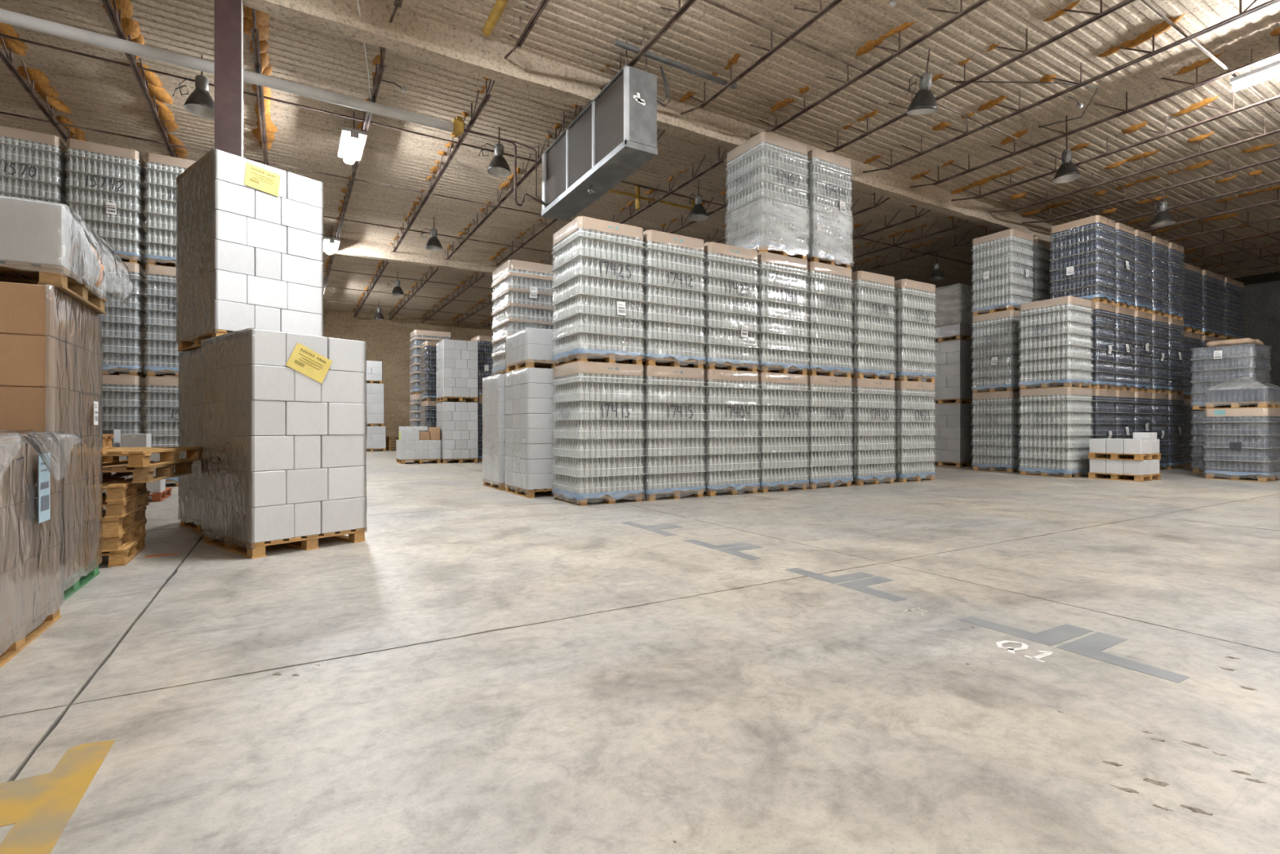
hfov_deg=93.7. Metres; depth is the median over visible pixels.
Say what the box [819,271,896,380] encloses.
pallet
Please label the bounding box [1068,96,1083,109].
sprinkler
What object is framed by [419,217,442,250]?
lamp
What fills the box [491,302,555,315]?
tray
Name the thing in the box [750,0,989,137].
joist
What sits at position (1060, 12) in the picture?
joist
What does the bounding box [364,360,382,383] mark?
pallet
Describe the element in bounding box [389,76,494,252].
joist
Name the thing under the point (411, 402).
tray
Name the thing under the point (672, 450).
pallet
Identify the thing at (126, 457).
carton
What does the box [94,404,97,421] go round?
print
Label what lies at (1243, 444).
pallet
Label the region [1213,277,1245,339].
pallet
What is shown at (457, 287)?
joist
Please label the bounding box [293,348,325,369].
print
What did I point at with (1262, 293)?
wall
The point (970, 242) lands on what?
joist
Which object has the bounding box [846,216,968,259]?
joist
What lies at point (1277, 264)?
joist
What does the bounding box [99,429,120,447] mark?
carton
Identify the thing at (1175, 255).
pallet
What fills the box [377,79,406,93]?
sprinkler
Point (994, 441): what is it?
pallet
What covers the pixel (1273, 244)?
joist
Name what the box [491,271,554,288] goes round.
tray
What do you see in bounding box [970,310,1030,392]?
pallet
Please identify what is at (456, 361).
pallet
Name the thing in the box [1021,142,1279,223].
joist
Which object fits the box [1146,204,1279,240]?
joist
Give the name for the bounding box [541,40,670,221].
unit
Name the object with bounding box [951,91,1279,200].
joist
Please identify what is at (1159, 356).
pallet
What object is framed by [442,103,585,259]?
joist
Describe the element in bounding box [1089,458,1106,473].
carton
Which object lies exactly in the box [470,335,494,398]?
pallet
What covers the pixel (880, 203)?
joist
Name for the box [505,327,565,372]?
pallet
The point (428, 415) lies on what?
pallet
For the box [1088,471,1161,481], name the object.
wooden pallet
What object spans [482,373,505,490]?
pallet
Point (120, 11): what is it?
joist
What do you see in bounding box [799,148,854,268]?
pallet
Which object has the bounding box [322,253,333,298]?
joist
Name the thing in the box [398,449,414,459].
carton
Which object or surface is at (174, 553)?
wood splinter
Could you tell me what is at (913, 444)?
pallet
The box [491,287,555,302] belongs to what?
tray
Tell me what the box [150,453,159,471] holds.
carton
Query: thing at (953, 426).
pallet
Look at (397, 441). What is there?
carton
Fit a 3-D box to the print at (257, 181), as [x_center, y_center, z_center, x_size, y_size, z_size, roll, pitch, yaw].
[-4.030,-2.659,6.403,0.001,0.156,0.245,0,0,38]
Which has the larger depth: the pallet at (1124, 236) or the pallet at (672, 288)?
the pallet at (1124, 236)
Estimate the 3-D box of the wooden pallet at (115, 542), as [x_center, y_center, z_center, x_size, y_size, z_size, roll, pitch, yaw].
[-4.838,0.923,4.945,1.043,0.130,0.914,0,0,-29]
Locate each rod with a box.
[0,33,973,265]
[0,111,572,221]
[322,215,552,253]
[322,268,494,289]
[322,300,492,316]
[325,286,494,304]
[701,0,1279,257]
[1139,0,1279,114]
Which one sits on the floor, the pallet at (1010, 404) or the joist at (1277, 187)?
the pallet at (1010, 404)
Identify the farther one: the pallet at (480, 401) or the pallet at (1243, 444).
the pallet at (480, 401)
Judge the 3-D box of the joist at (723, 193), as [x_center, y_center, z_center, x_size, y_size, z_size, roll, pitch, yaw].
[0.520,-5.830,18.138,0.266,0.399,11.851,0,0,-30]
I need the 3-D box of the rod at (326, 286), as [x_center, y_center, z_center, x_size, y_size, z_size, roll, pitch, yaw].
[-4.805,-5.685,28.947,44.800,0.026,0.028,0,0,-30]
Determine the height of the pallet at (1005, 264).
2.005 m
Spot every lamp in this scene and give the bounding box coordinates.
[172,54,214,119]
[368,300,384,319]
[386,271,404,296]
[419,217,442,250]
[478,127,511,177]
[688,180,708,221]
[906,48,937,115]
[928,252,944,280]
[1053,135,1080,183]
[1151,187,1175,226]
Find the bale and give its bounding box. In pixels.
[930,283,979,327]
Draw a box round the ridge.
[482,0,508,36]
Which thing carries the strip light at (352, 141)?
hanging from the ceiling
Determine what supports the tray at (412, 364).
on the pallet at (417, 337)
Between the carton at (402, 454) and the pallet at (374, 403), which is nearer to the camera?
the carton at (402, 454)
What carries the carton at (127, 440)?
on the carton at (154, 456)
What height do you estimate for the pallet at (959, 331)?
0.463 m
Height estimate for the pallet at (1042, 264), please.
2.005 m
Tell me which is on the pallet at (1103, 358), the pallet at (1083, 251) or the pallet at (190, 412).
the pallet at (1083, 251)
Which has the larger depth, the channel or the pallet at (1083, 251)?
the pallet at (1083, 251)
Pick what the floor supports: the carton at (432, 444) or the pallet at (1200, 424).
the pallet at (1200, 424)
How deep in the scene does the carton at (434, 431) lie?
18.64 m
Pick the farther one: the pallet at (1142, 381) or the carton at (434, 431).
the carton at (434, 431)
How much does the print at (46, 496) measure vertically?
0.256 m
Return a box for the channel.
[613,39,737,89]
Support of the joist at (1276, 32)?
attached to the roof beam at (408, 33)
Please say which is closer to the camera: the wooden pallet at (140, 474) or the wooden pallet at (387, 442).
the wooden pallet at (140, 474)
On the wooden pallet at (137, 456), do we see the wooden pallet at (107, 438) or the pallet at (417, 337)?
the wooden pallet at (107, 438)
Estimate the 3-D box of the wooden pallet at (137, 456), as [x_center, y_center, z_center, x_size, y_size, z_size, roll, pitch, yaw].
[-4.734,0.263,5.340,1.044,0.130,1.217,0,0,-16]
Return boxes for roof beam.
[242,0,1053,240]
[322,235,506,274]
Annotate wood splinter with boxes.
[145,552,178,557]
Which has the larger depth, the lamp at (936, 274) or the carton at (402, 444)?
the lamp at (936, 274)
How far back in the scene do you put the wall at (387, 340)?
32.31 m
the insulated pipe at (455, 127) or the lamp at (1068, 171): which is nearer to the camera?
the insulated pipe at (455, 127)
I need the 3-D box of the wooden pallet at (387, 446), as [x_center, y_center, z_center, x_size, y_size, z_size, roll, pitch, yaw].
[-11.716,0.923,29.070,1.004,0.130,1.010,0,0,-30]
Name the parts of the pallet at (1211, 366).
folded cap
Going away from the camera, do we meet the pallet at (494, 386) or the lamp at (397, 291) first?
the pallet at (494, 386)
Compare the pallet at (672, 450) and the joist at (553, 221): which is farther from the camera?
the joist at (553, 221)
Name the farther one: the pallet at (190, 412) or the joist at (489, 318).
the joist at (489, 318)
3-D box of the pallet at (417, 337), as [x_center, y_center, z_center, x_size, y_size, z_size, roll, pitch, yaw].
[-7.570,-2.273,21.703,1.344,2.262,1.091,0,0,-30]
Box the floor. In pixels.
[0,448,1279,853]
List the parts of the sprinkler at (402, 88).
arm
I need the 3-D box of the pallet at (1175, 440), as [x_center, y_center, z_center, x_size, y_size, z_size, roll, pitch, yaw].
[14.184,0.118,16.533,0.995,2.005,1.105,0,0,-30]
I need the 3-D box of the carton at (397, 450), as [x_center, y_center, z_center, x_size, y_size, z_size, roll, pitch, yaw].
[-7.408,0.845,18.818,0.390,0.291,0.452,0,0,-30]
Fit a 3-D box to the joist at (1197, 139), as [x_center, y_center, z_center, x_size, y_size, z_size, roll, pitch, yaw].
[12.399,-5.830,11.086,0.336,0.399,11.827,0,0,-30]
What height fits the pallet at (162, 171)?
2.056 m
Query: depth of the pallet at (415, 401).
21.13 m
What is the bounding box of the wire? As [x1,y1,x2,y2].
[357,0,370,98]
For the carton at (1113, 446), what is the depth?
12.69 m
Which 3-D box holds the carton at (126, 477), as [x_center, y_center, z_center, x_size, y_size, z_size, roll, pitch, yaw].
[-7.826,0.830,8.916,0.380,0.321,0.422,0,0,-30]
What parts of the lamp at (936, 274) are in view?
lamp shade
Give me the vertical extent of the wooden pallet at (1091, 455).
0.130 m
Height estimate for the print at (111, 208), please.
0.142 m
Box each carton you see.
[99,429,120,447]
[102,472,128,494]
[111,455,128,472]
[120,433,151,447]
[128,471,165,493]
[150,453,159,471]
[395,440,398,448]
[395,448,398,458]
[398,440,414,449]
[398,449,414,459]
[399,426,413,431]
[399,431,418,439]
[413,426,427,431]
[414,440,427,449]
[414,449,427,459]
[418,431,430,439]
[427,440,440,449]
[427,448,440,458]
[428,426,439,439]
[1089,438,1114,453]
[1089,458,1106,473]
[1106,439,1124,453]
[1106,459,1124,474]
[1123,439,1150,453]
[1123,459,1150,475]
[1133,432,1156,439]
[1149,459,1159,474]
[1150,439,1159,453]
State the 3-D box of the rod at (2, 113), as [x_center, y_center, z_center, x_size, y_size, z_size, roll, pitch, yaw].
[1.367,-5.685,18.423,44.800,0.026,0.028,0,0,-30]
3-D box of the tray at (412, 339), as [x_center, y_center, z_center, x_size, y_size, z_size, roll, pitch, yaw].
[-7.570,-3.115,21.703,1.288,0.056,1.030,0,0,-30]
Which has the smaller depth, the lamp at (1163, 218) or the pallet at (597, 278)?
the pallet at (597, 278)
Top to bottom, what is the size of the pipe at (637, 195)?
0.550 m
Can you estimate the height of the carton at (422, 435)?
0.261 m
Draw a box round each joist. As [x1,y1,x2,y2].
[0,22,88,142]
[102,0,187,159]
[243,5,277,165]
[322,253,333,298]
[333,46,386,238]
[351,259,388,316]
[387,266,438,319]
[389,0,403,22]
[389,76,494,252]
[420,271,484,322]
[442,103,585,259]
[451,291,494,325]
[480,315,494,328]
[488,128,665,266]
[503,0,549,58]
[540,146,727,265]
[599,0,696,89]
[661,190,731,233]
[679,0,843,115]
[708,224,731,242]
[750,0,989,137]
[818,0,1136,152]
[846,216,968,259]
[849,192,890,216]
[850,204,931,240]
[851,226,1000,271]
[862,0,1279,173]
[910,27,1279,187]
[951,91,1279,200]
[988,115,1279,213]
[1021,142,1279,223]
[1061,169,1279,223]
[1124,184,1279,231]
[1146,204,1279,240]
[1175,217,1279,250]
[1182,232,1279,262]
[1190,243,1279,268]
[1198,253,1279,274]
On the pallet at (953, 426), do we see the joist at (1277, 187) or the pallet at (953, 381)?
the pallet at (953, 381)
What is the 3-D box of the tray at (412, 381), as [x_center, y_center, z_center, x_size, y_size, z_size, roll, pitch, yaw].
[-7.570,-1.619,21.703,1.288,0.056,1.030,0,0,-30]
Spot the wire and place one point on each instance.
(357, 0)
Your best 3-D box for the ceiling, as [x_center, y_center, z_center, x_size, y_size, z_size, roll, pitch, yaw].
[2.075,-6.117,17.216,45.400,0.265,42.000,0,0,-30]
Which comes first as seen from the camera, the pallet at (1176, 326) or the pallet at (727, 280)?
the pallet at (727, 280)
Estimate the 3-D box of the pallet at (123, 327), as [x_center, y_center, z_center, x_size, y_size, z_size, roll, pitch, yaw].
[-9.847,-1.965,11.144,1.064,2.056,1.104,0,0,-30]
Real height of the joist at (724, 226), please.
0.399 m
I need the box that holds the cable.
[953,80,1098,128]
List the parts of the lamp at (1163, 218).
lamp shade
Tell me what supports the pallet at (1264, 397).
on the pallet at (1243, 444)
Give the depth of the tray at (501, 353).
11.27 m
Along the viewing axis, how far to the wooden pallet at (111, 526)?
4.93 m
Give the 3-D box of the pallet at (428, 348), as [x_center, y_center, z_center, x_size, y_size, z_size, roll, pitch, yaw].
[-6.740,-1.841,20.387,1.290,1.974,1.104,0,0,-30]
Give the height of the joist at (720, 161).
0.399 m
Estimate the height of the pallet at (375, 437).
1.152 m
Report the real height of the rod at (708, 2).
0.026 m
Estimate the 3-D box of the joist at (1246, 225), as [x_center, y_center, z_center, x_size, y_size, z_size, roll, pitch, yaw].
[19.589,-5.830,15.332,0.395,0.399,11.897,0,0,-31]
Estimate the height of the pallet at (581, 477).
2.056 m
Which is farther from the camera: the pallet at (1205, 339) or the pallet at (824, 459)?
the pallet at (1205, 339)
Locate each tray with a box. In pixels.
[409,337,446,342]
[409,345,420,350]
[409,354,420,358]
[409,379,420,383]
[409,401,420,404]
[410,362,420,366]
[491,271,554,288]
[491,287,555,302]
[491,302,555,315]
[491,333,512,343]
[492,317,555,329]
[492,349,506,357]
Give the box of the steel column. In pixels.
[214,0,243,157]
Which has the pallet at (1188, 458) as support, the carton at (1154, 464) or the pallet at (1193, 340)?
the pallet at (1193, 340)
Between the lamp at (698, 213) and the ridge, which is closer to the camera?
the ridge
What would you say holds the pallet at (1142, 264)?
on the pallet at (1142, 381)
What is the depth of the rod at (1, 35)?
10.81 m
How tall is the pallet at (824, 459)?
2.056 m
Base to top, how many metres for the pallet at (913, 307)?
2.056 m
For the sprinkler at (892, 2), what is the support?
attached to the ceiling
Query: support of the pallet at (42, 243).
on the pallet at (51, 344)
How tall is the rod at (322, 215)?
0.026 m
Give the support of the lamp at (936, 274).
hanging from the ceiling
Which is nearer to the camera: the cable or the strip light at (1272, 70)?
the strip light at (1272, 70)
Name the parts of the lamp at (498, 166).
lamp shade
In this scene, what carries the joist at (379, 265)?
attached to the ceiling
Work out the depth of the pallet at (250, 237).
6.43 m
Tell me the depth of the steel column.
7.61 m
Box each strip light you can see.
[323,226,339,254]
[337,111,366,164]
[1230,48,1279,91]
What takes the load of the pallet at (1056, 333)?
on the pallet at (1057, 421)
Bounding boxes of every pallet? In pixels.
[0,125,69,209]
[0,195,133,314]
[0,281,102,604]
[0,429,83,667]
[64,137,147,270]
[97,506,146,534]
[98,374,147,434]
[98,460,193,483]
[98,519,146,551]
[98,533,146,567]
[99,434,114,449]
[99,446,202,466]
[101,260,147,377]
[102,476,146,501]
[102,490,150,518]
[103,487,172,502]
[142,376,181,486]
[143,152,195,266]
[143,264,194,377]
[175,148,324,351]
[177,346,222,537]
[200,328,367,558]
[355,426,386,451]
[361,382,384,426]
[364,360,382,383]
[386,436,399,439]
[386,439,399,442]
[386,441,395,444]
[386,444,395,448]
[395,458,440,463]
[408,329,452,395]
[409,394,451,431]
[419,340,463,401]
[419,400,463,461]
[435,338,478,402]
[435,401,478,462]
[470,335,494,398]
[473,398,483,461]
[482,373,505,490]
[491,259,555,375]
[504,367,586,497]
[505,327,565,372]
[551,216,645,366]
[551,360,645,506]
[617,229,706,368]
[630,365,706,500]
[688,241,759,371]
[688,368,760,496]
[724,131,810,259]
[740,252,809,374]
[741,372,809,492]
[775,261,853,377]
[777,375,853,488]
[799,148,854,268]
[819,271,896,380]
[834,377,896,485]
[863,279,937,382]
[881,380,936,482]
[921,339,982,404]
[928,403,979,466]
[930,322,979,342]
[970,228,1035,315]
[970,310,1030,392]
[970,391,1027,472]
[1004,404,1019,469]
[1017,296,1093,389]
[1017,386,1093,477]
[1024,236,1052,302]
[1048,215,1116,305]
[1059,302,1117,389]
[1059,388,1116,475]
[1088,452,1160,460]
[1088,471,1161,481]
[1101,390,1135,438]
[1113,222,1136,309]
[1113,306,1136,391]
[1122,391,1153,438]
[1132,229,1153,313]
[1132,310,1153,391]
[1148,392,1169,470]
[1150,235,1169,317]
[1150,314,1169,393]
[1166,242,1185,320]
[1166,318,1185,394]
[1166,393,1185,469]
[1182,262,1203,333]
[1182,331,1202,399]
[1182,399,1201,465]
[1184,335,1224,399]
[1190,337,1271,409]
[1190,410,1208,472]
[1192,270,1226,337]
[1202,376,1279,408]
[1202,408,1279,481]
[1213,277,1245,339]
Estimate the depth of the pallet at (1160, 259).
15.58 m
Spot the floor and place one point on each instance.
(965, 660)
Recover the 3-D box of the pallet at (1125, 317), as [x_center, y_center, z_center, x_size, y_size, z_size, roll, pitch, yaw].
[11.571,-1.888,15.000,0.994,2.005,1.104,0,0,-30]
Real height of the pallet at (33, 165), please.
2.056 m
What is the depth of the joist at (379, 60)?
11.38 m
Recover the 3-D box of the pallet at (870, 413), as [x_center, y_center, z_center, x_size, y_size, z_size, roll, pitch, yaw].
[4.399,0.092,12.155,1.144,2.056,1.094,0,0,-30]
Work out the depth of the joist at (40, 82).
10.24 m
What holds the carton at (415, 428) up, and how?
on the carton at (403, 435)
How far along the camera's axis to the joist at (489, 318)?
33.45 m
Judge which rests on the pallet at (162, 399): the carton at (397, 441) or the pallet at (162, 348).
the pallet at (162, 348)
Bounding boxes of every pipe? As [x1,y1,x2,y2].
[0,8,463,136]
[463,128,546,206]
[608,186,695,221]
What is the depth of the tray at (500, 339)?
11.25 m
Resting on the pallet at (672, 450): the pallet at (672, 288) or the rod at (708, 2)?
the pallet at (672, 288)
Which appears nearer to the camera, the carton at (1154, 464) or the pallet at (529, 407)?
the pallet at (529, 407)
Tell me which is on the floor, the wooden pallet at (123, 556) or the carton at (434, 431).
the wooden pallet at (123, 556)
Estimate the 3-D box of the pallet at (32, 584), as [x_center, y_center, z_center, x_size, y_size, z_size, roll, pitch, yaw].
[-3.557,0.563,2.777,1.194,1.114,1.340,0,0,-30]
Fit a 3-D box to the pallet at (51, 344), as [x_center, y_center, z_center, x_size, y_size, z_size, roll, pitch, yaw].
[-4.292,0.130,3.848,1.114,1.980,1.164,0,0,-30]
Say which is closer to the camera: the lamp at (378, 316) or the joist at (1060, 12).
the joist at (1060, 12)
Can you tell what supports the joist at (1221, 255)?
attached to the ceiling
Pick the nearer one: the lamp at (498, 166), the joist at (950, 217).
the lamp at (498, 166)
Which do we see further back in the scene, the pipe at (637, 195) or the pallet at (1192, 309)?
the pallet at (1192, 309)
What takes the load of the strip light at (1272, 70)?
hanging from the ceiling
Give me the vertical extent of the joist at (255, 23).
0.399 m
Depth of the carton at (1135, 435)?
12.67 m
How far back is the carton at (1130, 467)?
12.42 m
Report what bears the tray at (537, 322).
on the pallet at (522, 296)
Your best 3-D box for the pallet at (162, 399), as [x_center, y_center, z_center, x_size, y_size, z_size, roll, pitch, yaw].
[-8.918,0.092,11.695,1.063,2.056,1.093,0,0,-30]
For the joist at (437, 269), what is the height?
0.400 m
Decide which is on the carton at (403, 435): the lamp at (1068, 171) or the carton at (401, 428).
the carton at (401, 428)
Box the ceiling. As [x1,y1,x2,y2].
[0,0,1279,324]
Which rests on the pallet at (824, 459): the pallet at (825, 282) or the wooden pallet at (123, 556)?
the pallet at (825, 282)
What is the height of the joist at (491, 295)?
0.400 m
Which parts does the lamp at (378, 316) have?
lamp shade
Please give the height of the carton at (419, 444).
0.291 m
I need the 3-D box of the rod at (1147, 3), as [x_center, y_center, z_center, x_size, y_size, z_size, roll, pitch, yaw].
[7.286,-5.685,8.331,44.800,0.026,0.028,0,0,-30]
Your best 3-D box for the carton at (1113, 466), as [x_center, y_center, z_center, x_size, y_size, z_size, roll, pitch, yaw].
[10.236,0.840,12.809,0.440,0.301,0.302,0,0,-30]
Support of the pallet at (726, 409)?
on the floor
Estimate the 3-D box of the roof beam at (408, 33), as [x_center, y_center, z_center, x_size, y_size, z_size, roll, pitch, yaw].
[4.336,-5.783,13.362,44.900,0.493,0.328,0,0,-30]
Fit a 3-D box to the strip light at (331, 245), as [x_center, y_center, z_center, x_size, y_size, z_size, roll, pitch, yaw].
[-9.456,-5.716,18.336,0.418,0.568,1.269,0,0,-30]
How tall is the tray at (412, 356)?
0.056 m
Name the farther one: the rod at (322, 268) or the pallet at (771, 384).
the rod at (322, 268)
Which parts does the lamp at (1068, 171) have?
stem, lamp shade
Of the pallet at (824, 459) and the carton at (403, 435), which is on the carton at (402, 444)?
the carton at (403, 435)
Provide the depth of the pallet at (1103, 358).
14.02 m
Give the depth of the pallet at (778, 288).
10.50 m
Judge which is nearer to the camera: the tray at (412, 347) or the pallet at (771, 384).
the pallet at (771, 384)
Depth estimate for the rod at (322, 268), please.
23.00 m
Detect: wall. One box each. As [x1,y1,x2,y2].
[120,309,777,447]
[781,271,1279,440]
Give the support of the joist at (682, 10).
attached to the ceiling
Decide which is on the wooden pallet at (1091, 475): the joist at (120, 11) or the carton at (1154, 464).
the carton at (1154, 464)
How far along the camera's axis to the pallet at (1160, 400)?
15.62 m
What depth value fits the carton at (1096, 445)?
12.96 m
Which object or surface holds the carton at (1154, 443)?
on the wooden pallet at (1091, 455)
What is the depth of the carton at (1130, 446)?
12.42 m
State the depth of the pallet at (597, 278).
8.82 m
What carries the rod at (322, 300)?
attached to the joist at (379, 265)
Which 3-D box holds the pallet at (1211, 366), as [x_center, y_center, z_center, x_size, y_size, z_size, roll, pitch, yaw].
[14.459,-1.268,14.684,1.288,1.672,1.188,0,0,-30]
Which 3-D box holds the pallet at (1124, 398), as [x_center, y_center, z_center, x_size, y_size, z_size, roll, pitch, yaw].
[11.571,0.118,15.000,0.993,2.005,1.104,0,0,-30]
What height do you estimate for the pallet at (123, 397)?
2.056 m
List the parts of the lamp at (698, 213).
lamp shade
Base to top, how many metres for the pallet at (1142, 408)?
2.005 m
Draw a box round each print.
[40,462,48,511]
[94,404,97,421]
[107,204,115,213]
[249,167,275,184]
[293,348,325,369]
[1213,409,1225,414]
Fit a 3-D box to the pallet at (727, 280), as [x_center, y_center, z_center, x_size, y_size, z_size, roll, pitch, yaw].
[1.319,-1.965,10.363,1.133,2.056,1.103,0,0,-30]
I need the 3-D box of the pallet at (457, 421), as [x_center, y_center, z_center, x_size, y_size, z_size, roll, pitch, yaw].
[-5.871,0.169,19.220,1.106,1.902,1.144,0,0,-30]
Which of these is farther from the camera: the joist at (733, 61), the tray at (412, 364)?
the tray at (412, 364)
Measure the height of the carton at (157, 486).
0.321 m
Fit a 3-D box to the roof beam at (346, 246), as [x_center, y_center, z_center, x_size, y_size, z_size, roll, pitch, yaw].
[-1.771,-5.783,23.773,44.900,0.493,0.328,0,0,-30]
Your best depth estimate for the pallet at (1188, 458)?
17.29 m
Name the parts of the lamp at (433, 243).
lamp shade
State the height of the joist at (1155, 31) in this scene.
0.399 m
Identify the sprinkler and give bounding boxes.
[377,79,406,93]
[889,0,896,7]
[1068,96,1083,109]
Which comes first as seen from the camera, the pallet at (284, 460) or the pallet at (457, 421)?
the pallet at (284, 460)
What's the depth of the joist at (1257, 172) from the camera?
14.96 m
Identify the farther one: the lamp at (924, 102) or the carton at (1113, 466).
the carton at (1113, 466)
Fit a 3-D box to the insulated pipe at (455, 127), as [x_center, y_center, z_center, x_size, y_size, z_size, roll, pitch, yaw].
[-9.566,-5.549,7.385,14.570,0.303,0.240,0,0,-30]
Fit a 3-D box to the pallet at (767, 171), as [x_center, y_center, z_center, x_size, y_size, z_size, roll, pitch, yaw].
[2.308,-4.022,10.945,1.231,2.056,1.143,0,0,-30]
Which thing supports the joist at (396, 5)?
attached to the roof beam at (408, 33)
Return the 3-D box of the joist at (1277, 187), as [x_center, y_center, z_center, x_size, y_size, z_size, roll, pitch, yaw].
[16.724,-5.830,13.623,0.301,0.399,11.827,0,0,-30]
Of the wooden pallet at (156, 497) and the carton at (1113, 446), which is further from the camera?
the carton at (1113, 446)
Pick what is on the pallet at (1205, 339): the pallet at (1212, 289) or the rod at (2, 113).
the pallet at (1212, 289)
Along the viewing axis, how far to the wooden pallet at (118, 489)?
4.95 m
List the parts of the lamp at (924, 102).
lamp shade, stem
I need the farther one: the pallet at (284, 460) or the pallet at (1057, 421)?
the pallet at (1057, 421)
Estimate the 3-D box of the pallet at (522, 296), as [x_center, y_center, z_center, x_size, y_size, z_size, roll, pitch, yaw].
[-2.120,-1.970,11.441,1.173,2.056,1.190,0,0,-30]
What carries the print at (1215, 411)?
attached to the pallet at (1243, 444)
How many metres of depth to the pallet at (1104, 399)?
14.02 m
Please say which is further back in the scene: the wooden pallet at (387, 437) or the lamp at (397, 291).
the wooden pallet at (387, 437)
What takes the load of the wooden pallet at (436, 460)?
on the floor
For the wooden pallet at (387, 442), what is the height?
0.130 m
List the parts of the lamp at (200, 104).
lamp shade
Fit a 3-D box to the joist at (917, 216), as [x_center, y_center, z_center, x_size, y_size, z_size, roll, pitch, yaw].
[4.859,-5.830,20.644,0.258,0.399,11.882,0,0,-30]
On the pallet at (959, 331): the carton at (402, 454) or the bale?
the bale
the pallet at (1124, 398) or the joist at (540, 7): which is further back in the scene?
the pallet at (1124, 398)
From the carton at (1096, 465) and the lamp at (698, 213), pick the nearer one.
the carton at (1096, 465)
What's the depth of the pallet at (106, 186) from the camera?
10.81 m
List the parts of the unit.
corner post, hanger rod, coil panel, coil panel, rail, coil panel, corner post, panel, hanger rod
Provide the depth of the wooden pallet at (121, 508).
4.93 m
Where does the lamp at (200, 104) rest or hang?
hanging from the ceiling
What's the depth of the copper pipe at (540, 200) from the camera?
11.56 m
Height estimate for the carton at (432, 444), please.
0.291 m
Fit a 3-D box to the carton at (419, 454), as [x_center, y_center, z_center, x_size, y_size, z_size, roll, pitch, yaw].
[-6.829,0.845,18.601,0.390,0.291,0.452,0,0,-30]
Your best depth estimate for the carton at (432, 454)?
18.61 m
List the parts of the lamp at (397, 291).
lamp shade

